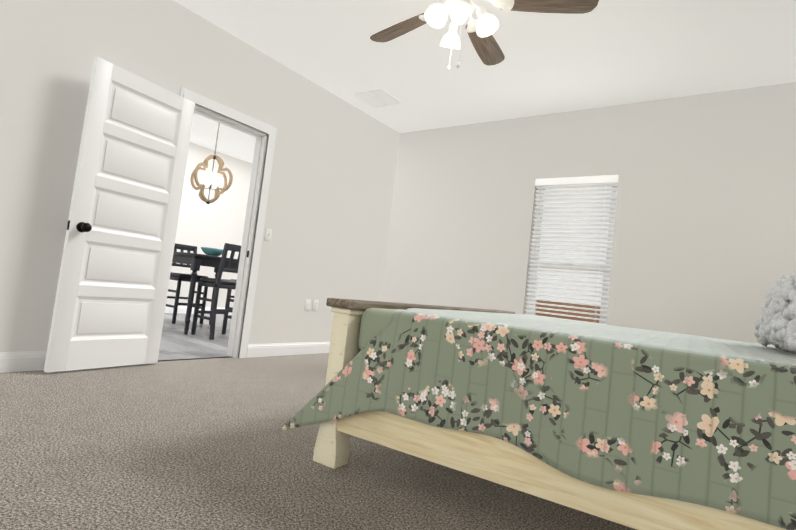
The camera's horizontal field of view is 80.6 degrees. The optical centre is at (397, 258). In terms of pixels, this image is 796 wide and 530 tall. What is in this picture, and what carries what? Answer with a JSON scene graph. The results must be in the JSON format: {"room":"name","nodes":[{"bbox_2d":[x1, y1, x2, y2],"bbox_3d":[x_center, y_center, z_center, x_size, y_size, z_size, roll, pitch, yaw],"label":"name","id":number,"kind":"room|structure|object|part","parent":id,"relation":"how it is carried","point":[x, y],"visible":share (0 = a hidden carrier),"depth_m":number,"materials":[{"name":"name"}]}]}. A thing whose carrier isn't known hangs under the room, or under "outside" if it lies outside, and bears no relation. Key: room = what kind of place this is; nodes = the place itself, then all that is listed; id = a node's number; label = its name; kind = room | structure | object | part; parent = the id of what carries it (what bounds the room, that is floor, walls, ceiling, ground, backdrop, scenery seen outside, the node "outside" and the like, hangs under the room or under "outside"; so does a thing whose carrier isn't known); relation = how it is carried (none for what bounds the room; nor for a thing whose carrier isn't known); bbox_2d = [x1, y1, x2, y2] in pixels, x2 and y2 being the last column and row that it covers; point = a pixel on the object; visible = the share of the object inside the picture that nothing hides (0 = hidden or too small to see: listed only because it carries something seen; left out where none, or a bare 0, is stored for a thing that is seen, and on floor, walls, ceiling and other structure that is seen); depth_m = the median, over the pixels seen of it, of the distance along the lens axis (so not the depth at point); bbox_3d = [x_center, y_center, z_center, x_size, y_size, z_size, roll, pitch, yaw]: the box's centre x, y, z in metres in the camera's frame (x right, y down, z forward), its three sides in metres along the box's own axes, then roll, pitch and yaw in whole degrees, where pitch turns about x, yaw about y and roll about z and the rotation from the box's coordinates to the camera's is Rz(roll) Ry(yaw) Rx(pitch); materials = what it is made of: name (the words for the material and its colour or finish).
{"room":"bedroom","nodes":[
{"label":"bedroom","id":0,"kind":"room"},
{"bbox_2d":[158,313,231,359],"bbox_3d":[-2.475,0.953,6.008,3.720,0.114,5.680,4,-5,36],"label":"floor","id":1,"kind":"structure","parent":0,"point":[176,342],"depth_m":4.97,"materials":[{"name":"grey wood"}]},
{"bbox_2d":[166,243,207,323],"bbox_3d":[-2.925,0.334,6.446,0.445,1.060,0.430,4,-5,36],"label":"bar chair","id":2,"kind":"object","parent":1,"relation":"on","point":[179,277],"visible":0.54,"depth_m":6.37,"materials":[{"name":"black paint"}]},
{"bbox_2d":[172,252,236,333],"bbox_3d":[-2.438,0.425,5.911,1.000,0.915,1.000,4,-5,36],"label":"dining table","id":3,"kind":"object","parent":1,"relation":"on","point":[195,261],"visible":0.33,"depth_m":5.38,"materials":[{"name":"black paint"}]},
{"bbox_2d":[201,247,222,255],"bbox_3d":[-2.261,-0.077,5.735,0.292,0.095,0.292,4,-5,36],"label":"bowl","id":4,"kind":"object","parent":3,"relation":"on","point":[212,251],"visible":0.81,"depth_m":5.64,"materials":[{"name":"teal ceramic"}]},
{"bbox_2d":[191,243,240,339],"bbox_3d":[-1.986,0.368,5.398,0.445,1.060,0.430,4,-5,36],"label":"bar chair","id":5,"kind":"object","parent":1,"relation":"on","point":[217,282],"visible":0.71,"depth_m":5.25,"materials":[{"name":"black paint"}]},
{"bbox_2d":[0,0,399,354],"bbox_3d":[-1.626,-0.541,3.890,0.140,2.740,5.280,4,-5,36],"label":"wall","id":6,"kind":"structure","parent":0,"point":[329,201],"depth_m":3.74,"materials":[{"name":"white paint"}]},
{"bbox_2d":[0,351,46,372],"bbox_3d":[-2.526,0.592,2.614,0.014,0.120,2.172,4,-5,36],"label":"baseboard","id":7,"kind":"structure","parent":6,"relation":"attached to","point":[22,361],"depth_m":2.90,"materials":[{"name":"white wood"}]},
{"bbox_2d":[44,57,194,372],"bbox_3d":[-1.883,-0.260,3.283,0.179,2.015,0.754,4,-4,28],"label":"door","id":8,"kind":"structure","parent":6,"relation":"in","point":[114,278],"depth_m":3.22,"materials":[{"name":"white wood"}]},
{"bbox_2d":[148,87,276,363],"bbox_3d":[-1.576,-0.219,3.973,0.158,2.132,0.936,4,-5,36],"label":"door frame","id":9,"kind":"structure","parent":6,"relation":"in","point":[246,249],"depth_m":4.24,"materials":[{"name":"white wood"}]},
{"bbox_3d":[-1.519,-0.217,3.932,0.018,2.128,0.936,4,-5,36],"label":"bedroom door casing trim","id":10,"kind":"part","parent":9,"relation":"part of","materials":[{"name":"white wood"}]},
{"bbox_2d":[265,228,271,240],"bbox_3d":[-1.202,-0.223,4.369,0.018,0.114,0.070,4,-5,36],"label":"bedroom light switch","id":11,"kind":"object","parent":6,"relation":"attached to","point":[268,233],"visible":1,"depth_m":4.37,"materials":[{"name":"white plastic"}]},
{"bbox_2d":[246,342,329,357],"bbox_3d":[-0.817,0.948,5.008,0.014,0.120,1.902,4,-5,36],"label":"baseboard","id":12,"kind":"structure","parent":6,"relation":"attached to","point":[271,349],"depth_m":4.61,"materials":[{"name":"white wood"}]},
{"bbox_2d":[304,299,310,310],"bbox_3d":[-0.923,0.474,4.816,0.018,0.114,0.070,4,-5,36],"label":"electrical outlet","id":13,"kind":"object","parent":6,"relation":"attached to","point":[307,304],"visible":1,"depth_m":4.81,"materials":[{"name":"white plastic"}]},
{"bbox_2d":[313,300,318,310],"bbox_3d":[-0.861,0.487,4.911,0.009,0.114,0.070,4,-5,36],"label":"electrical outlet","id":14,"kind":"object","parent":6,"relation":"attached to","point":[315,305],"visible":1,"depth_m":4.91,"materials":[{"name":"white plastic"}]},
{"bbox_2d":[166,142,251,307],"bbox_3d":[-3.763,-0.560,7.152,0.140,2.740,5.680,4,-5,36],"label":"wall","id":15,"kind":"structure","parent":0,"point":[219,222],"depth_m":7.89,"materials":[{"name":"white paint"}]},
{"bbox_2d":[165,306,231,314],"bbox_3d":[-3.066,0.905,8.113,0.014,0.120,2.692,4,-5,36],"label":"baseboard","id":16,"kind":"structure","parent":15,"relation":"attached to","point":[181,309],"depth_m":7.56,"materials":[{"name":"white wood"}]},
{"bbox_2d":[0,353,636,529],"bbox_3d":[0.101,0.997,2.428,4.645,0.120,5.280,4,-5,36],"label":"floor carpet","id":17,"kind":"object","parent":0,"point":[199,444],"visible":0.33,"depth_m":1.85,"materials":[{"name":"grey carpet"}]},
{"bbox_2d":[277,271,795,529],"bbox_3d":[1.161,0.197,2.281,2.451,1.683,2.335,4,-5,33],"label":"bed","id":18,"kind":"object","parent":17,"relation":"on","point":[639,429],"visible":1,"depth_m":1.48,"materials":[{"name":"green fabric"}]},
{"bbox_2d":[174,0,795,163],"bbox_3d":[-0.623,-1.838,4.356,8.365,0.120,6.880,4,-5,36],"label":"ceiling","id":19,"kind":"structure","parent":0,"point":[604,53],"depth_m":3.77,"materials":[{"name":"white paint"}]},
{"bbox_2d":[190,124,232,203],"bbox_3d":[-2.351,-1.272,6.002,0.452,1.167,0.452,9,-4,-29],"label":"chandelier","id":20,"kind":"object","parent":19,"relation":"hanging from","point":[204,164],"visible":0.94,"depth_m":5.94,"materials":[{"name":"brown wood"}]},
{"bbox_2d":[352,88,402,107],"bbox_3d":[-0.217,-1.687,4.948,0.390,0.010,0.390,4,-5,36],"label":"ceiling vent","id":21,"kind":"object","parent":19,"relation":"in","point":[377,98],"visible":1,"depth_m":4.93,"materials":[{"name":"white metal"}]},
{"bbox_2d":[370,0,598,70],"bbox_3d":[0.354,-1.417,2.775,1.444,0.711,1.437,4,-5,36],"label":"ceiling fan","id":22,"kind":"object","parent":19,"relation":"hanging from","point":[482,29],"visible":1,"depth_m":2.70,"materials":[{"name":"brown wood"}]},
{"bbox_3d":[0.071,-1.539,3.031,0.156,0.088,0.679,-7,6,-44],"label":"blade","id":23,"kind":"part","parent":22,"relation":"part of","materials":[{"name":"brown wood"}]},
{"bbox_3d":[0.555,-1.479,3.109,0.156,0.088,0.679,-9,-10,26],"label":"blade","id":24,"kind":"part","parent":22,"relation":"part of","materials":[{"name":"brown wood"}]},
{"bbox_3d":[0.782,-1.483,2.670,0.679,0.088,0.156,6,-16,10],"label":"blade","id":25,"kind":"part","parent":22,"relation":"part of","materials":[{"name":"brown wood"}]},
{"bbox_2d":[381,82,795,344],"bbox_3d":[1.768,-0.111,4.583,4.585,2.740,0.140,4,-5,36],"label":"wall","id":26,"kind":"structure","parent":0,"point":[704,241],"depth_m":4.25,"materials":[{"name":"white paint"}]},
{"bbox_2d":[526,183,617,323],"bbox_3d":[1.680,0.094,4.612,0.792,1.801,0.135,4,-5,36],"label":"window","id":27,"kind":"structure","parent":26,"relation":"in","point":[603,294],"depth_m":4.65,"materials":[{"name":"white plastic"}]},
{"bbox_2d":[525,175,617,324],"bbox_3d":[1.661,0.068,4.582,0.786,1.752,0.070,4,-5,36],"label":"window blind","id":28,"kind":"object","parent":27,"relation":"attached to","point":[586,181],"visible":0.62,"depth_m":4.59,"materials":[{"name":"white plastic"}]},
{"bbox_3d":[32.584,7.146,34.634,140.000,0.100,85.200,4,-5,36],"label":"lawn","id":29,"kind":"structure","parent":0,"visible":0},
{"bbox_2d":[535,300,599,322],"bbox_3d":[31.032,5.860,32.257,120.140,1.778,0.060,4,-5,36],"label":"fence","id":30,"kind":"object","parent":29,"relation":"on","point":[569,313],"depth_m":43.34,"materials":[{"name":"brown wood"}]}
]}

